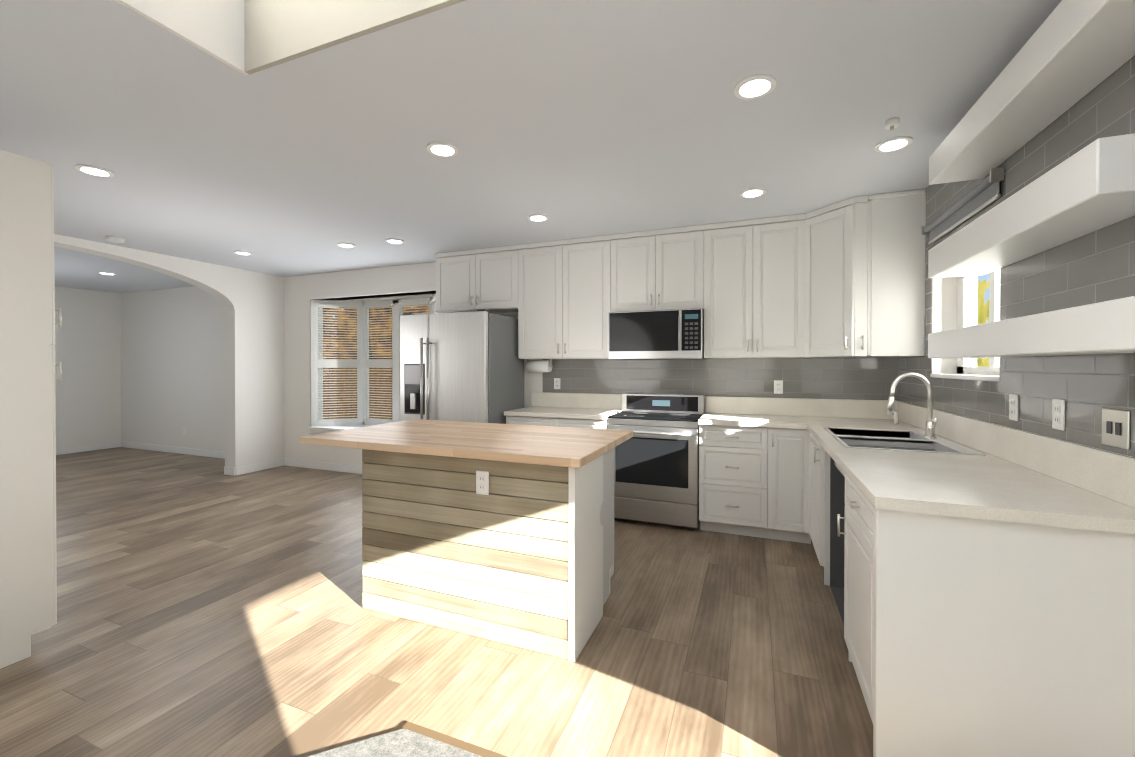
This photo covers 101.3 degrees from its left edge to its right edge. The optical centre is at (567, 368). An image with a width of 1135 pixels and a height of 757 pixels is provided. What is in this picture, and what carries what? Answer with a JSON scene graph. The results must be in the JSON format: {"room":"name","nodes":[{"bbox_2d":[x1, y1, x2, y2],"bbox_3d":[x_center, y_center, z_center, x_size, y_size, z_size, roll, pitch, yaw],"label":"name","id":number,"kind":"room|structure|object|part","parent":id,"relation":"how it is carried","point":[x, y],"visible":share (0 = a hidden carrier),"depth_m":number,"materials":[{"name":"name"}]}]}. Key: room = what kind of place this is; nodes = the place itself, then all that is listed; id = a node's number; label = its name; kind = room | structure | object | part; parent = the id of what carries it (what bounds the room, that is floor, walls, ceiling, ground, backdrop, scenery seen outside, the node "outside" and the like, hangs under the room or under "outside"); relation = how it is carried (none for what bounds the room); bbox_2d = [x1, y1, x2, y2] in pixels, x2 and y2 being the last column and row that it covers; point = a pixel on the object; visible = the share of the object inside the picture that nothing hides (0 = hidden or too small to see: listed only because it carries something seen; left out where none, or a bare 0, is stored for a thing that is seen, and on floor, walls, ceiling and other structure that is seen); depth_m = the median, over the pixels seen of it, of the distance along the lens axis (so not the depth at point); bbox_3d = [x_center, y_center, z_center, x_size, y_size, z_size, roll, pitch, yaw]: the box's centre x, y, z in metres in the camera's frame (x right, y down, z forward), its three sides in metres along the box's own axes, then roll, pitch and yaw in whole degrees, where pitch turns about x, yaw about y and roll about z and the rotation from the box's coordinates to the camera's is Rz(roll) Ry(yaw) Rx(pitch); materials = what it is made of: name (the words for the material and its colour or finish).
{"room":"kitchen","nodes":[
{"label":"kitchen","id":0,"kind":"room"},
{"bbox_2d":[49,286,120,448],"bbox_3d":[-8.971,0.047,4.386,0.200,2.570,7.440,0,0,22],"label":"wall","id":1,"kind":"structure","parent":0,"point":[87,345],"depth_m":7.42,"materials":[{"name":"white paint"}]},
{"bbox_2d":[56,441,119,454],"bbox_3d":[-8.872,1.282,4.355,0.014,0.100,7.460,0,0,22],"label":"baseboard","id":2,"kind":"structure","parent":1,"relation":"attached to","point":[59,451],"depth_m":7.41,"materials":[{"name":"white paint"}]},
{"bbox_2d":[54,234,284,475],"bbox_3d":[-5.386,0.057,2.847,0.200,2.570,7.660,0,0,22],"label":"wall","id":3,"kind":"structure","parent":0,"point":[252,302],"depth_m":5.88,"materials":[{"name":"white paint"}]},
{"bbox_2d":[224,466,232,474],"bbox_3d":[-4.190,1.270,6.133,0.017,0.100,0.644,0,0,22],"label":"baseboard","id":4,"kind":"structure","parent":3,"relation":"attached to","point":[227,470],"depth_m":5.80,"materials":[{"name":"white paint"}]},
{"bbox_2d":[233,458,283,475],"bbox_3d":[-3.993,1.271,6.054,0.014,0.100,0.644,0,0,22],"label":"baseboard","id":5,"kind":"structure","parent":3,"relation":"attached to","point":[241,470],"depth_m":6.02,"materials":[{"name":"white paint"}]},
{"bbox_2d":[0,447,872,756],"bbox_3d":[-2.867,1.405,2.301,13.090,0.120,8.500,0,0,22],"label":"floor","id":6,"kind":"structure","parent":0,"point":[206,607],"depth_m":2.23,"materials":[{"name":"brown wood"}]},
{"bbox_2d":[0,150,61,668],"bbox_3d":[-2.939,0.183,1.952,0.630,2.330,0.973,0,0,22],"label":"wall","id":7,"kind":"structure","parent":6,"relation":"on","point":[28,579],"depth_m":2.17,"materials":[{"name":"white paint"}]},
{"bbox_2d":[307,721,506,756],"bbox_3d":[-1.554,1.353,-0.218,8.379,0.018,4.394,0,0,22],"label":"rug","id":8,"kind":"object","parent":6,"relation":"on","point":[408,739],"visible":0.98,"depth_m":1.64,"materials":[{"name":"grey carpet"}]},
{"bbox_2d":[400,309,523,423],"bbox_3d":[-1.049,0.396,4.649,0.960,1.868,0.837,0,0,22],"label":"fridge","id":9,"kind":"object","parent":6,"relation":"on","point":[463,366],"visible":0.67,"depth_m":4.32,"materials":[{"name":"grey metal"}]},
{"bbox_2d":[362,443,620,661],"bbox_3d":[-0.410,0.888,2.743,1.277,0.909,0.820,0,0,22],"label":"kitchen island","id":10,"kind":"object","parent":6,"relation":"on","point":[501,533],"depth_m":2.34,"materials":[{"name":"white paint"}]},
{"bbox_2d":[299,419,632,466],"bbox_3d":[-0.568,0.412,2.821,1.730,0.040,0.975,0,0,22],"label":"island countertop","id":11,"kind":"structure","parent":10,"relation":"on","point":[493,442],"depth_m":2.56,"materials":[{"name":"brown wood"}]},
{"bbox_3d":[-0.423,0.566,2.310,0.072,0.116,0.009,0,0,22],"label":"outlet panel","id":12,"kind":"part","parent":10,"relation":"part of","materials":[{"name":"white plastic"}]},
{"bbox_2d":[506,416,607,428],"bbox_3d":[-0.015,0.886,4.514,1.000,0.889,0.578,0,0,22],"label":"base cabinet","id":13,"kind":"object","parent":6,"relation":"on","point":[518,420],"depth_m":4.24,"materials":[{"name":"white paint"}]},
{"bbox_2d":[504,408,621,419],"bbox_3d":[-0.025,0.421,4.495,1.006,0.040,0.604,0,0,22],"label":"countertop","id":14,"kind":"structure","parent":13,"relation":"on","point":[552,413],"depth_m":4.29,"materials":[{"name":"beige stone"}]},
{"bbox_2d":[608,393,704,530],"bbox_3d":[0.792,0.786,4.139,0.764,1.095,0.623,0,0,22],"label":"range","id":15,"kind":"object","parent":6,"relation":"on","point":[656,468],"visible":0.88,"depth_m":3.92,"materials":[{"name":"grey metal"}]},
{"bbox_2d":[699,424,763,537],"bbox_3d":[1.435,0.890,3.935,0.569,0.889,0.578,0,0,22],"label":"base cabinet","id":16,"kind":"object","parent":6,"relation":"on","point":[731,460],"depth_m":3.69,"materials":[{"name":"white paint"}]},
{"bbox_2d":[698,412,807,427],"bbox_3d":[1.526,0.425,3.875,0.782,0.040,0.604,0,0,22],"label":"countertop","id":17,"kind":"structure","parent":16,"relation":"on","point":[729,419],"depth_m":3.69,"materials":[{"name":"beige stone"}]},
{"bbox_2d":[764,424,803,542],"bbox_3d":[1.780,0.891,3.770,0.310,0.889,0.629,0,0,22],"label":"base cabinet","id":18,"kind":"object","parent":6,"relation":"on","point":[783,447],"depth_m":3.55,"materials":[{"name":"white paint"}]},
{"bbox_3d":[1.784,0.891,3.778,0.308,0.889,0.610,0,0,22],"label":"cab door","id":19,"kind":"part","parent":18,"relation":"part of","materials":[{"name":"white paint"}]},
{"bbox_2d":[804,428,835,587],"bbox_3d":[1.999,0.896,3.068,0.734,0.889,0.633,0,0,22],"label":"base cabinet","id":20,"kind":"object","parent":6,"relation":"on","point":[819,474],"depth_m":2.92,"materials":[{"name":"white paint"}]},
{"bbox_2d":[836,464,1134,756],"bbox_3d":[1.480,0.905,1.730,0.706,0.889,0.661,0,0,22],"label":"base cabinet","id":21,"kind":"object","parent":6,"relation":"on","point":[979,577],"depth_m":1.45,"materials":[{"name":"white paint"}]},
{"bbox_2d":[800,416,1134,535],"bbox_3d":[1.837,0.431,2.639,0.712,0.045,2.670,0,0,22],"label":"countertop","id":22,"kind":"structure","parent":21,"relation":"on","point":[922,483],"depth_m":1.63,"materials":[{"name":"beige stone"}]},
{"bbox_2d":[824,428,987,467],"bbox_3d":[1.889,0.500,2.731,0.583,0.184,0.852,0,0,22],"label":"sink","id":23,"kind":"object","parent":22,"relation":"in","point":[894,439],"depth_m":2.74,"materials":[{"name":"silver metal"}]},
{"bbox_2d":[884,372,939,435],"bbox_3d":[2.058,0.214,2.776,0.256,0.387,0.132,0,0,22],"label":"faucet","id":24,"kind":"object","parent":22,"relation":"on","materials":[{"name":"silver metal"}]},
{"bbox_2d":[121,262,895,465],"bbox_3d":[-2.327,0.036,5.988,11.350,2.570,0.495,0,0,22],"label":"wall","id":25,"kind":"structure","parent":0,"point":[147,367],"depth_m":6.97,"materials":[{"name":"white paint"}]},
{"bbox_2d":[120,441,224,458],"bbox_3d":[-5.765,1.264,7.122,3.670,0.100,0.017,0,0,22],"label":"baseboard","id":26,"kind":"structure","parent":25,"relation":"attached to","point":[172,449],"depth_m":7.26,"materials":[{"name":"white paint"}]},
{"bbox_2d":[182,427,185,434],"bbox_3d":[-5.917,0.963,7.184,0.072,0.116,0.009,0,0,22],"label":"outlet","id":27,"kind":"object","parent":25,"relation":"attached to","point":[183,431],"visible":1,"depth_m":7.18,"materials":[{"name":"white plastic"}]},
{"bbox_2d":[284,458,361,473],"bbox_3d":[-2.604,1.272,5.858,2.740,0.100,0.017,0,0,22],"label":"baseboard","id":28,"kind":"structure","parent":25,"relation":"attached to","point":[356,469],"depth_m":6.09,"materials":[{"name":"white paint"}]},
{"bbox_2d":[311,294,437,426],"bbox_3d":[-2.350,-0.074,6.026,2.149,1.690,0.510,0,0,22],"label":"bay window","id":29,"kind":"structure","parent":25,"relation":"in","point":[362,363],"depth_m":6.27,"materials":[{"name":"white paint"}]},
{"bbox_2d":[435,246,510,312],"bbox_3d":[-0.898,-0.926,4.992,0.998,0.628,0.326,0,0,22],"label":"upper cabinet","id":30,"kind":"object","parent":25,"relation":"attached to","point":[468,280],"depth_m":4.85,"materials":[{"name":"white paint"}]},
{"bbox_2d":[511,234,618,358],"bbox_3d":[0.012,-0.669,4.630,1.076,1.138,0.326,0,0,22],"label":"upper cabinet","id":31,"kind":"object","parent":25,"relation":"attached to","point":[563,292],"depth_m":4.47,"materials":[{"name":"white paint"}]},
{"bbox_2d":[526,359,551,371],"bbox_3d":[-0.290,-0.032,4.794,0.272,0.136,0.124,0,0,22],"label":"paper towel","id":32,"kind":"object","parent":31,"relation":"attached to","point":[538,365],"visible":1,"depth_m":4.75,"materials":[{"name":"white paper"}]},
{"bbox_2d":[619,226,694,311],"bbox_3d":[0.843,-0.877,4.297,0.828,0.718,0.326,0,0,22],"label":"upper cabinet","id":33,"kind":"object","parent":25,"relation":"attached to","point":[657,267],"depth_m":4.14,"materials":[{"name":"white paint"}]},
{"bbox_2d":[608,308,706,359],"bbox_3d":[0.816,-0.300,4.232,0.820,0.428,0.459,0,0,22],"label":"microwave","id":34,"kind":"object","parent":33,"relation":"attached to","point":[672,334],"visible":1,"depth_m":4.05,"materials":[{"name":"grey metal"}]},
{"bbox_2d":[532,392,887,419],"bbox_3d":[1.138,0.327,4.345,3.276,0.150,0.017,0,0,22],"label":"backsplash","id":35,"kind":"structure","parent":25,"relation":"attached to","point":[870,409],"depth_m":4.11,"materials":[{"name":"beige stone"}]},
{"bbox_2d":[543,357,894,399],"bbox_3d":[1.205,0.078,4.333,3.159,0.347,0.007,0,0,22],"label":"tile backsplash","id":36,"kind":"structure","parent":25,"relation":"attached to","point":[812,378],"depth_m":4.21,"materials":[{"name":"grey tile"}]},
{"bbox_2d":[554,378,559,388],"bbox_3d":[-0.107,0.154,4.848,0.072,0.116,0.009,0,0,22],"label":"electrical outlet","id":37,"kind":"object","parent":36,"relation":"attached to","point":[556,383],"visible":1,"depth_m":4.85,"materials":[{"name":"white plastic"}]},
{"bbox_2d":[774,380,782,393],"bbox_3d":[1.843,0.159,4.069,0.072,0.116,0.009,0,0,22],"label":"electrical outlet","id":38,"kind":"object","parent":36,"relation":"attached to","point":[778,386],"visible":1,"depth_m":4.07,"materials":[{"name":"white plastic"}]},
{"bbox_2d":[695,215,810,357],"bbox_3d":[1.573,-0.665,3.989,0.870,1.138,0.359,0,0,22],"label":"upper cabinet","id":39,"kind":"object","parent":25,"relation":"attached to","point":[745,269],"depth_m":3.86,"materials":[{"name":"white paint"}]},
{"bbox_2d":[0,0,1061,293],"bbox_3d":[-2.986,-1.972,1.982,13.090,1.500,7.860,0,0,22],"label":"ceiling","id":40,"kind":"structure","parent":0,"point":[284,138],"depth_m":2.24,"materials":[{"name":"white paint"}]},
{"bbox_2d":[75,164,113,176],"bbox_3d":[-2.917,-1.221,2.874,0.169,0.013,0.169,0,0,-23],"label":"recessed light","id":41,"kind":"object","parent":40,"relation":"in","point":[88,169],"depth_m":2.86,"materials":[{"name":"white paint"}]},
{"bbox_2d":[98,272,115,274],"bbox_3d":[-5.993,-1.242,6.063,0.169,0.013,0.169,0,0,-23],"label":"recessed light","id":42,"kind":"object","parent":40,"relation":"in","point":[106,273],"depth_m":6.03,"materials":[{"name":"white paint"}]},
{"bbox_2d":[105,236,124,242],"bbox_3d":[-4.269,-1.218,4.395,0.130,0.040,0.130,0,0,22],"label":"smoke detector","id":43,"kind":"object","parent":40,"relation":"attached to","point":[114,239],"visible":1,"depth_m":4.36,"materials":[{"name":"white plastic"}]},
{"bbox_2d":[233,250,252,254],"bbox_3d":[-3.460,-1.235,4.965,0.169,0.013,0.169,0,0,-23],"label":"recessed light","id":44,"kind":"object","parent":40,"relation":"in","point":[237,251],"depth_m":4.95,"materials":[{"name":"white paint"}]},
{"bbox_2d":[337,242,355,247],"bbox_3d":[-2.208,-1.233,4.648,0.169,0.013,0.169,0,0,-23],"label":"recessed light","id":45,"kind":"object","parent":40,"relation":"in","point":[346,245],"depth_m":4.63,"materials":[{"name":"white paint"}]},
{"bbox_2d":[386,238,403,243],"bbox_3d":[-1.666,-1.232,4.496,0.169,0.013,0.169,0,0,-23],"label":"recessed light","id":46,"kind":"object","parent":40,"relation":"in","point":[390,240],"depth_m":4.48,"materials":[{"name":"white paint"}]},
{"bbox_2d":[427,141,457,156],"bbox_3d":[-0.694,-1.219,2.589,0.169,0.013,0.169,0,0,-23],"label":"recessed light","id":47,"kind":"object","parent":40,"relation":"in","point":[437,148],"depth_m":2.57,"materials":[{"name":"white paint"}]},
{"bbox_2d":[528,214,548,221],"bbox_3d":[-0.238,-1.227,3.785,0.169,0.013,0.169,0,0,-23],"label":"recessed light","id":48,"kind":"object","parent":40,"relation":"in","point":[533,217],"depth_m":3.76,"materials":[{"name":"white paint"}]},
{"bbox_2d":[740,187,765,197],"bbox_3d":[1.289,-1.224,3.240,0.169,0.013,0.169,0,0,-23],"label":"recessed light","id":49,"kind":"object","parent":40,"relation":"in","point":[757,191],"depth_m":3.22,"materials":[{"name":"white paint"}]},
{"bbox_2d":[734,73,775,99],"bbox_3d":[0.809,-1.216,2.011,0.169,0.013,0.169,0,0,-23],"label":"recessed light","id":50,"kind":"object","parent":40,"relation":"in","point":[755,86],"depth_m":2.00,"materials":[{"name":"white paint"}]},
{"bbox_2d":[885,117,899,131],"bbox_3d":[1.601,-1.199,2.297,0.060,0.050,0.060,0,0,22],"label":"sprinkler","id":51,"kind":"object","parent":40,"relation":"attached to","point":[891,124],"visible":1,"depth_m":2.28,"materials":[{"name":"white paint"}]},
{"bbox_2d":[875,136,912,152],"bbox_3d":[1.770,-1.219,2.531,0.169,0.013,0.169,0,0,-23],"label":"recessed light","id":52,"kind":"object","parent":40,"relation":"in","point":[896,143],"depth_m":2.52,"materials":[{"name":"white paint"}]},
{"bbox_2d":[902,193,1134,457],"bbox_3d":[2.190,0.061,2.269,0.200,2.570,3.090,0,0,22],"label":"wall","id":53,"kind":"structure","parent":0,"point":[944,299],"depth_m":3.04,"materials":[{"name":"white paint"}]},
{"bbox_2d":[921,167,1003,244],"bbox_3d":[2.190,-0.877,2.629,0.048,0.130,0.980,0,0,22],"label":"roller blind","id":54,"kind":"object","parent":53,"relation":"attached to","point":[984,193],"visible":0.98,"depth_m":2.49,"materials":[{"name":"grey fabric"}]},
{"bbox_2d":[930,269,999,381],"bbox_3d":[2.316,-0.286,2.599,0.212,0.690,0.920,0,0,22],"label":"sliding window","id":55,"kind":"structure","parent":53,"relation":"in","point":[965,298],"depth_m":2.86,"materials":[{"name":"white paint"}]},
{"bbox_2d":[895,55,1134,456],"bbox_3d":[2.091,-0.479,2.300,0.007,1.487,3.060,0,0,22],"label":"tile backsplash","id":56,"kind":"structure","parent":53,"relation":"attached to","point":[1096,266],"depth_m":1.79,"materials":[{"name":"grey tile"}]},
{"bbox_2d":[1009,394,1018,420],"bbox_3d":[1.995,0.172,2.084,0.009,0.116,0.072,0,0,22],"label":"electrical outlet","id":57,"kind":"object","parent":56,"relation":"attached to","point":[1013,406],"visible":1,"depth_m":2.08,"materials":[{"name":"white plastic"}]},
{"bbox_2d":[1052,399,1064,430],"bbox_3d":[1.873,0.174,1.778,0.009,0.116,0.072,0,0,22],"label":"electrical outlet","id":58,"kind":"object","parent":56,"relation":"attached to","point":[1058,414],"visible":1,"depth_m":1.77,"materials":[{"name":"white plastic"}]},
{"bbox_2d":[1102,408,1129,449],"bbox_3d":[1.762,0.191,1.499,0.008,0.120,0.120,0,0,22],"label":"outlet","id":59,"kind":"object","parent":56,"relation":"attached to","point":[1115,428],"visible":1,"depth_m":1.49,"materials":[{"name":"white plastic"}]},
{"bbox_2d":[904,410,1134,507],"bbox_3d":[2.157,0.339,2.501,0.016,0.150,2.653,0,0,22],"label":"backsplash","id":60,"kind":"structure","parent":53,"relation":"attached to","point":[1105,473],"depth_m":1.79,"materials":[{"name":"beige stone"}]},
{"bbox_2d":[928,296,1134,357],"bbox_3d":[1.715,-0.115,1.683,0.232,0.130,1.570,0,0,22],"label":"shelf","id":61,"kind":"object","parent":53,"relation":"attached to","point":[1106,327],"visible":1,"depth_m":1.45,"materials":[{"name":"white paint"}]},
{"bbox_2d":[928,133,1134,277],"bbox_3d":[1.765,-0.546,1.805,0.232,0.150,1.300,0,0,22],"label":"shelf","id":62,"kind":"object","parent":53,"relation":"attached to","point":[1089,188],"visible":1,"depth_m":1.51,"materials":[{"name":"white paint"}]},
{"bbox_2d":[929,0,1134,184],"bbox_3d":[1.711,-1.033,1.667,0.232,0.145,1.590,0,0,22],"label":"shelf","id":63,"kind":"object","parent":53,"relation":"attached to","point":[1070,54],"visible":1,"depth_m":1.60,"materials":[{"name":"white paint"}]},
{"label":"outside","id":64,"kind":"structure","parent":0,"visible":0},
{"bbox_2d":[323,304,428,418],"bbox_3d":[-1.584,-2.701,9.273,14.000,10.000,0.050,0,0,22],"label":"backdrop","id":65,"kind":"structure","parent":64,"point":[341,354],"depth_m":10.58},
{"bbox_2d":[977,273,989,366],"bbox_3d":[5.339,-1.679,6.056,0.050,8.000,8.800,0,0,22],"label":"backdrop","id":66,"kind":"structure","parent":64,"point":[984,361],"depth_m":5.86,"materials":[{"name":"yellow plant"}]}
]}

